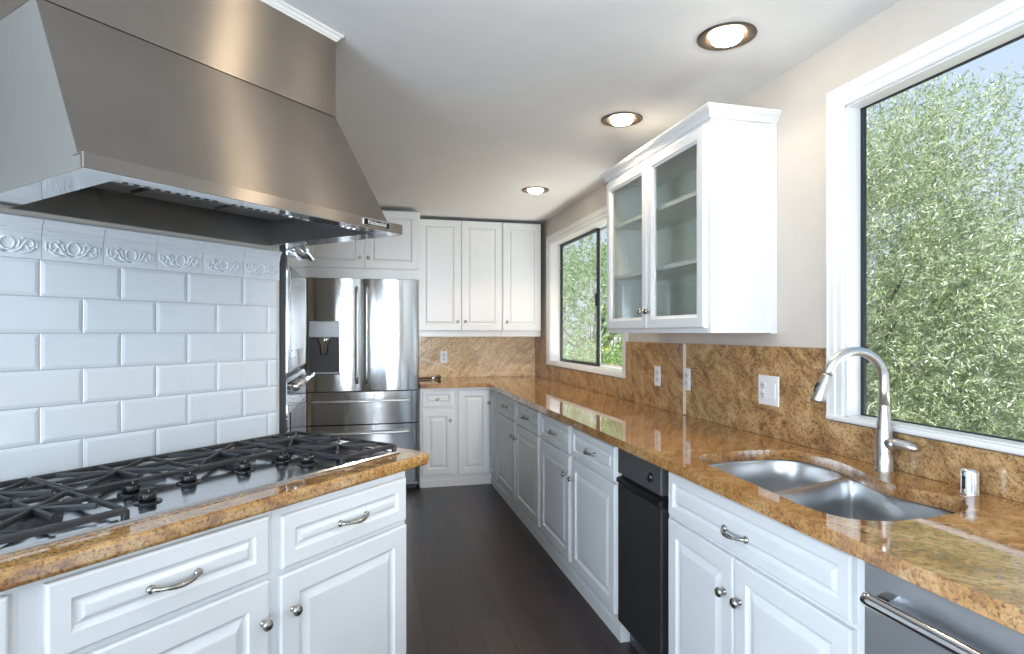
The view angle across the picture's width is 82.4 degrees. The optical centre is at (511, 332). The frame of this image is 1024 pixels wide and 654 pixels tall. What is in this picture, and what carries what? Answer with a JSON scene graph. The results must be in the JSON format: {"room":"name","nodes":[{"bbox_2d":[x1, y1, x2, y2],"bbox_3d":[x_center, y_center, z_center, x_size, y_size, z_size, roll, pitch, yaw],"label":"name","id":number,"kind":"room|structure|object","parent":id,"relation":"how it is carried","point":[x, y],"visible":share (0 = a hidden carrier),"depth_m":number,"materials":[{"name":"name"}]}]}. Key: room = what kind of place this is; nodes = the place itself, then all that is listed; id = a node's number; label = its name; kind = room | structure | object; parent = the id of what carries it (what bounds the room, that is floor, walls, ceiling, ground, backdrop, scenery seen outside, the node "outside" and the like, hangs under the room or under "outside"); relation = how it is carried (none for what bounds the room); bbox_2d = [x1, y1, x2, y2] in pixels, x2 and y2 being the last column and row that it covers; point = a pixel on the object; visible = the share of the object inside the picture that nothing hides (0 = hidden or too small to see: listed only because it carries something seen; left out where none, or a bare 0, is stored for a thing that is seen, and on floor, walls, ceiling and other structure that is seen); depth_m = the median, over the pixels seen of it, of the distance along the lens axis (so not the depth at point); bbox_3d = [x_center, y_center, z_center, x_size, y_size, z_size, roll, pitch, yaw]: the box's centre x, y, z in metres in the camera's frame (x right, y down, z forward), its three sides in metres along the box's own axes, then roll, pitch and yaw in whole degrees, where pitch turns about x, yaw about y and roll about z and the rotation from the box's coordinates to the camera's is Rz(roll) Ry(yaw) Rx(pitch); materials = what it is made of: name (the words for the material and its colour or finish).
{"room":"kitchen","nodes":[
{"label":"kitchen","id":0,"kind":"room"},
{"bbox_2d":[0,207,281,488],"bbox_3d":[-1.920,0.137,0.911,0.110,2.457,3.571,0,0,31],"label":"wall","id":1,"kind":"structure","parent":0,"point":[118,342],"depth_m":1.91,"materials":[{"name":"white tile"}]},
{"bbox_2d":[0,0,401,247],"bbox_3d":[-0.930,-0.720,1.827,0.653,0.742,1.016,0,0,31],"label":"range hood","id":2,"kind":"object","parent":1,"relation":"attached to","point":[205,118],"visible":1,"depth_m":1.64,"materials":[{"name":"metal"}]},
{"bbox_2d":[122,182,217,201],"bbox_3d":[-0.851,-0.350,1.469,0.018,0.003,0.239,0,0,31],"label":"vent grille","id":3,"kind":"object","parent":2,"relation":"attached to","point":[128,183],"depth_m":1.46,"materials":[{"name":"silver metal"}]},
{"bbox_2d":[232,205,301,218],"bbox_3d":[-0.707,-0.350,1.706,0.018,0.003,0.239,0,0,31],"label":"vent grille","id":4,"kind":"object","parent":2,"relation":"attached to","point":[241,206],"depth_m":1.69,"materials":[{"name":"silver metal"}]},
{"bbox_2d":[313,221,361,230],"bbox_3d":[-0.564,-0.350,1.942,0.018,0.003,0.239,0,0,31],"label":"vent grille","id":5,"kind":"object","parent":2,"relation":"attached to","point":[321,222],"depth_m":1.91,"materials":[{"name":"silver metal"}]},
{"bbox_2d":[300,280,535,431],"bbox_3d":[-1.131,0.137,5.808,2.820,2.457,0.120,0,0,-14],"label":"wall","id":6,"kind":"structure","parent":0,"point":[304,366],"depth_m":5.54,"materials":[{"name":"grey paint"}]},
{"bbox_2d":[419,219,501,336],"bbox_3d":[-0.527,-0.510,5.687,0.808,1.099,0.399,0,0,-14],"label":"upper cabinet","id":7,"kind":"object","parent":6,"relation":"attached to","point":[460,282],"visible":0.96,"depth_m":5.53,"materials":[{"name":"white paint"}]},
{"bbox_2d":[419,337,534,377],"bbox_3d":[-0.366,0.246,5.923,1.237,0.407,0.020,0,0,-14],"label":"backsplash","id":8,"kind":"structure","parent":6,"relation":"attached to","point":[466,356],"depth_m":5.92,"materials":[{"name":"stone"}]},
{"bbox_2d":[440,351,446,362],"bbox_3d":[-0.680,0.244,5.832,0.070,0.118,0.010,0,0,-14],"label":"wall outlet","id":9,"kind":"object","parent":8,"relation":"attached to","point":[443,354],"visible":1,"depth_m":5.83,"materials":[{"name":"white plastic"}]},
{"bbox_2d":[501,223,540,336],"bbox_3d":[0.057,-0.510,5.831,0.391,1.099,0.399,0,0,-14],"label":"upper cabinet","id":10,"kind":"object","parent":6,"relation":"attached to","point":[521,243],"visible":0.99,"depth_m":5.67,"materials":[{"name":"white paint"}]},
{"bbox_2d":[405,483,638,653],"bbox_3d":[-0.774,1.405,1.534,4.430,0.080,8.590,0,0,-14],"label":"floor","id":11,"kind":"structure","parent":0,"point":[478,581],"depth_m":3.12,"materials":[{"name":"brown wood"}]},
{"bbox_2d":[0,587,16,653],"bbox_3d":[-1.369,0.928,1.035,0.696,0.874,0.595,0,0,31],"label":"base cabinet","id":12,"kind":"object","parent":11,"relation":"on","point":[8,598],"visible":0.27,"depth_m":1.12,"materials":[{"name":"white paint"}]},
{"bbox_2d":[0,440,428,591],"bbox_3d":[-1.062,0.468,1.579,0.687,0.041,1.842,0,0,31],"label":"countertop","id":13,"kind":"structure","parent":12,"relation":"on","point":[17,569],"depth_m":1.40,"materials":[{"name":"stone"}]},
{"bbox_2d":[0,431,399,555],"bbox_3d":[-0.973,0.426,1.804,0.577,0.040,1.200,0,0,31],"label":"gas cooktop","id":14,"kind":"object","parent":13,"relation":"in","point":[40,512],"visible":1,"depth_m":1.69,"materials":[{"name":"metal"}]},
{"bbox_2d":[17,511,272,653],"bbox_3d":[-1.065,0.928,1.532,0.702,0.874,0.568,0,0,31],"label":"base cabinet","id":15,"kind":"object","parent":11,"relation":"on","point":[208,591],"visible":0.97,"depth_m":1.36,"materials":[{"name":"white paint"}]},
{"bbox_2d":[276,247,299,433],"bbox_3d":[-1.361,0.155,2.761,0.600,2.420,0.788,0,0,-14],"label":"oven tower","id":16,"kind":"object","parent":11,"relation":"on","point":[277,249],"visible":0.02,"depth_m":2.45,"materials":[{"name":"white paint"}]},
{"bbox_2d":[279,246,314,436],"bbox_3d":[-1.302,0.185,2.773,0.641,1.540,0.764,0,0,-14],"label":"double oven","id":17,"kind":"object","parent":16,"relation":"in","point":[293,380],"visible":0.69,"depth_m":2.63,"materials":[{"name":"metal"}]},
{"bbox_2d":[271,471,405,653],"bbox_3d":[-0.776,0.928,2.009,0.702,0.874,0.549,0,0,31],"label":"base cabinet","id":18,"kind":"object","parent":11,"relation":"on","point":[338,558],"visible":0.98,"depth_m":1.82,"materials":[{"name":"white paint"}]},
{"bbox_2d":[307,278,418,487],"bbox_3d":[-1.326,0.456,5.260,0.923,1.818,0.760,0,0,-14],"label":"refrigerator","id":19,"kind":"object","parent":11,"relation":"on","point":[363,335],"visible":0.91,"depth_m":4.96,"materials":[{"name":"metal"}]},
{"bbox_2d":[306,210,419,279],"bbox_3d":[-1.346,-0.758,5.306,0.962,0.594,0.711,0,0,-14],"label":"upper cabinet","id":20,"kind":"object","parent":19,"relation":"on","point":[392,257],"visible":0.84,"depth_m":5.02,"materials":[{"name":"white paint"}]},
{"bbox_2d":[418,388,455,487],"bbox_3d":[-0.726,0.928,5.461,0.316,0.874,0.691,0,0,-14],"label":"base cabinet","id":21,"kind":"object","parent":11,"relation":"on","point":[437,406],"visible":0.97,"depth_m":5.16,"materials":[{"name":"white paint"}]},
{"bbox_2d":[456,387,498,491],"bbox_3d":[-0.093,0.928,5.491,0.926,0.874,0.935,0,0,-14],"label":"base cabinet","id":22,"kind":"object","parent":11,"relation":"on","point":[476,407],"visible":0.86,"depth_m":5.23,"materials":[{"name":"white paint"}]},
{"bbox_2d":[497,393,541,545],"bbox_3d":[0.309,0.928,4.441,0.667,0.874,1.293,0,0,-14],"label":"base cabinet","id":23,"kind":"object","parent":11,"relation":"on","point":[519,437],"visible":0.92,"depth_m":4.24,"materials":[{"name":"white paint"}]},
{"bbox_2d":[419,376,1023,634],"bbox_3d":[0.288,0.434,3.310,1.258,0.110,5.410,0,0,-14],"label":"countertop","id":24,"kind":"structure","parent":23,"relation":"on","point":[972,557],"depth_m":1.62,"materials":[{"name":"stone"}]},
{"bbox_2d":[419,375,440,378],"bbox_3d":[-0.797,0.431,5.610,0.233,0.042,0.042,0,0,-14],"label":"shutoff valve","id":25,"kind":"object","parent":24,"relation":"on","point":[438,376],"visible":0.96,"depth_m":5.61,"materials":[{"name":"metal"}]},
{"bbox_2d":[707,460,953,520],"bbox_3d":[0.943,0.589,1.825,0.519,0.196,0.839,0,0,-14],"label":"sink","id":26,"kind":"object","parent":24,"relation":"in","point":[815,487],"visible":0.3,"depth_m":1.92,"materials":[{"name":"metal"}]},
{"bbox_2d":[810,347,919,472],"bbox_3d":[1.126,0.249,1.897,0.308,0.405,0.118,0,0,13],"label":"tap","id":27,"kind":"object","parent":24,"relation":"on","point":[885,444],"visible":1,"depth_m":1.89,"materials":[{"name":"silver metal"}]},
{"bbox_2d":[541,413,629,642],"bbox_3d":[0.608,0.928,3.227,0.667,0.874,1.208,0,0,-14],"label":"base cabinet","id":28,"kind":"object","parent":11,"relation":"on","point":[579,470],"visible":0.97,"depth_m":2.98,"materials":[{"name":"white paint"}]},
{"bbox_2d":[616,448,668,653],"bbox_3d":[0.791,0.930,2.444,0.604,0.870,0.388,0,0,-14],"label":"trash compactor","id":29,"kind":"object","parent":11,"relation":"on","point":[643,515],"visible":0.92,"depth_m":2.33,"materials":[{"name":"metal"}]},
{"bbox_2d":[668,460,940,653],"bbox_3d":[0.960,0.928,1.798,0.667,0.874,0.902,0,0,-14],"label":"base cabinet","id":30,"kind":"object","parent":11,"relation":"on","point":[742,580],"visible":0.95,"depth_m":1.69,"materials":[{"name":"white paint"}]},
{"bbox_2d":[860,562,1023,653],"bbox_3d":[1.106,0.931,1.059,0.650,0.868,0.594,0,0,-14],"label":"dishwasher","id":31,"kind":"object","parent":11,"relation":"on","point":[902,616],"visible":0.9,"depth_m":1.14,"materials":[{"name":"metal"}]},
{"bbox_2d":[282,0,899,223],"bbox_3d":[-0.774,-1.152,1.534,4.430,0.120,8.590,0,0,-14],"label":"ceiling","id":32,"kind":"structure","parent":0,"point":[446,109],"depth_m":2.54,"materials":[{"name":"grey paint"}]},
{"bbox_2d":[522,187,548,193],"bbox_3d":[0.179,-1.079,4.482,0.210,0.026,0.210,0,0,-14],"label":"recessed light","id":33,"kind":"object","parent":32,"relation":"in","point":[532,190],"visible":1,"depth_m":4.45,"materials":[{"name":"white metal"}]},
{"bbox_2d":[601,112,642,126],"bbox_3d":[0.562,-1.079,2.996,0.210,0.026,0.210,0,0,-14],"label":"recessed light","id":34,"kind":"object","parent":32,"relation":"in","point":[618,119],"visible":1,"depth_m":2.97,"materials":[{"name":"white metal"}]},
{"bbox_2d":[697,21,756,50],"bbox_3d":[0.790,-1.079,2.156,0.210,0.026,0.210,0,0,-14],"label":"recessed light","id":35,"kind":"object","parent":32,"relation":"in","point":[728,35],"visible":1,"depth_m":2.13,"materials":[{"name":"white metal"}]},
{"bbox_2d":[536,0,1017,416],"bbox_3d":[1.288,0.137,2.042,0.077,2.457,8.590,0,0,-14],"label":"wall","id":36,"kind":"structure","parent":0,"point":[800,92],"depth_m":2.32,"materials":[{"name":"grey paint"}]},
{"bbox_2d":[546,206,627,377],"bbox_3d":[0.625,-0.305,4.822,0.167,1.229,1.795,0,0,-14],"label":"window","id":37,"kind":"structure","parent":36,"relation":"in","point":[582,228],"depth_m":5.17,"materials":[{"name":"white paint"}]},
{"bbox_2d":[601,102,781,332],"bbox_3d":[0.826,-0.469,2.983,0.368,0.946,1.139,0,0,-14],"label":"upper cabinet","id":38,"kind":"object","parent":36,"relation":"attached to","point":[692,211],"visible":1,"depth_m":2.50,"materials":[{"name":"white paint"}]},
{"bbox_2d":[614,190,696,230],"bbox_3d":[0.861,-0.620,2.992,0.275,0.020,1.031,0,0,-14],"label":"shelf","id":39,"kind":"object","parent":38,"relation":"attached to","point":[682,211],"depth_m":3.10,"materials":[{"name":"white paint"}]},
{"bbox_2d":[614,258,696,280],"bbox_3d":[0.861,-0.320,2.992,0.275,0.020,1.031,0,0,-14],"label":"shelf","id":40,"kind":"object","parent":38,"relation":"attached to","point":[683,270],"depth_m":3.12,"materials":[{"name":"white paint"}]},
{"bbox_2d":[535,337,1023,502],"bbox_3d":[0.889,0.248,3.457,0.020,0.403,5.408,0,0,-14],"label":"backsplash","id":41,"kind":"structure","parent":36,"relation":"attached to","point":[724,390],"depth_m":2.56,"materials":[{"name":"stone"}]},
{"bbox_2d":[654,366,660,385],"bbox_3d":[0.866,0.259,3.489,0.010,0.118,0.070,0,0,-14],"label":"wall outlet","id":42,"kind":"object","parent":41,"relation":"attached to","point":[657,369],"visible":1,"depth_m":3.48,"materials":[{"name":"white plastic"}]},
{"bbox_2d":[683,368,690,390],"bbox_3d":[0.945,0.253,3.168,0.010,0.118,0.070,0,0,-14],"label":"wall outlet","id":43,"kind":"object","parent":41,"relation":"attached to","point":[686,371],"visible":1,"depth_m":3.16,"materials":[{"name":"white plastic"}]},
{"bbox_2d":[759,375,778,406],"bbox_3d":[1.105,0.250,2.521,0.010,0.128,0.132,0,0,-14],"label":"outlet","id":44,"kind":"object","parent":41,"relation":"attached to","point":[768,385],"visible":1,"depth_m":2.51,"materials":[{"name":"white plastic"}]},
{"bbox_2d":[760,381,765,388],"bbox_3d":[1.095,0.230,2.553,0.004,0.033,0.033,0,0,-14],"label":"receptacle","id":45,"kind":"object","parent":44,"relation":"attached to","point":[762,383],"depth_m":2.55,"materials":[{"name":"white plastic"}]},
{"bbox_2d":[760,391,765,397],"bbox_3d":[1.095,0.270,2.553,0.004,0.033,0.033,0,0,-14],"label":"receptacle","id":46,"kind":"object","parent":44,"relation":"attached to","point":[762,393],"depth_m":2.55,"materials":[{"name":"white plastic"}]},
{"bbox_2d":[770,383,775,398],"bbox_3d":[1.110,0.250,2.489,0.004,0.066,0.033,0,0,-14],"label":"rocker switch","id":47,"kind":"object","parent":44,"relation":"attached to","point":[772,385],"depth_m":2.49,"materials":[{"name":"white plastic"}]},
{"bbox_2d":[826,0,1023,455],"bbox_3d":[1.405,-0.287,1.500,0.098,1.226,1.482,0,0,-14],"label":"window","id":48,"kind":"structure","parent":36,"relation":"in","point":[1001,19],"depth_m":2.14,"materials":[{"name":"white paint"}]},
{"label":"outside","id":49,"kind":"structure","parent":0,"visible":0},
{"bbox_3d":[16.609,1.790,20.051,38.160,0.050,59.000,0,0,-14],"label":"ground","id":50,"kind":"structure","parent":49,"visible":0},
{"bbox_2d":[563,229,621,359],"bbox_3d":[1.755,-0.139,13.300,3.992,4.655,4.614,0,0,-8],"label":"tree","id":51,"kind":"object","parent":50,"relation":"on","point":[589,273],"visible":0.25,"depth_m":12.24,"materials":[{"name":"green plant"}]},
{"bbox_2d":[563,333,621,369],"bbox_3d":[1.369,0.963,9.554,1.985,1.959,3.532,0,0,-9],"label":"flowering shrub","id":52,"kind":"object","parent":50,"relation":"on","point":[612,359],"visible":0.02,"depth_m":9.39,"materials":[{"name":"green plant"}]},
{"bbox_2d":[574,329,1023,436],"bbox_3d":[4.825,0.855,16.378,0.240,1.820,17.500,0,0,-14],"label":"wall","id":53,"kind":"structure","parent":50,"relation":"on","point":[1019,329],"depth_m":9.47,"materials":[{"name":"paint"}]},
{"bbox_2d":[867,284,1020,327],"bbox_3d":[10.281,0.315,12.623,5.600,2.900,6.200,0,0,-14],"label":"house","id":54,"kind":"structure","parent":50,"relation":"on","point":[1020,284],"depth_m":13.16,"materials":[{"name":"paint"}]},
{"bbox_2d":[867,60,1023,439],"bbox_3d":[2.990,-0.116,5.359,3.078,5.017,3.716,0,0,-4],"label":"tree","id":55,"kind":"object","parent":50,"relation":"on","point":[941,308],"visible":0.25,"depth_m":4.19,"materials":[{"name":"green plant"}]},
{"bbox_2d":[867,207,1023,439],"bbox_3d":[5.486,0.542,6.944,3.531,4.099,3.493,0,0,31],"label":"tree","id":56,"kind":"object","parent":50,"relation":"on","point":[893,322],"visible":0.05,"depth_m":6.62,"materials":[{"name":"green plant"}]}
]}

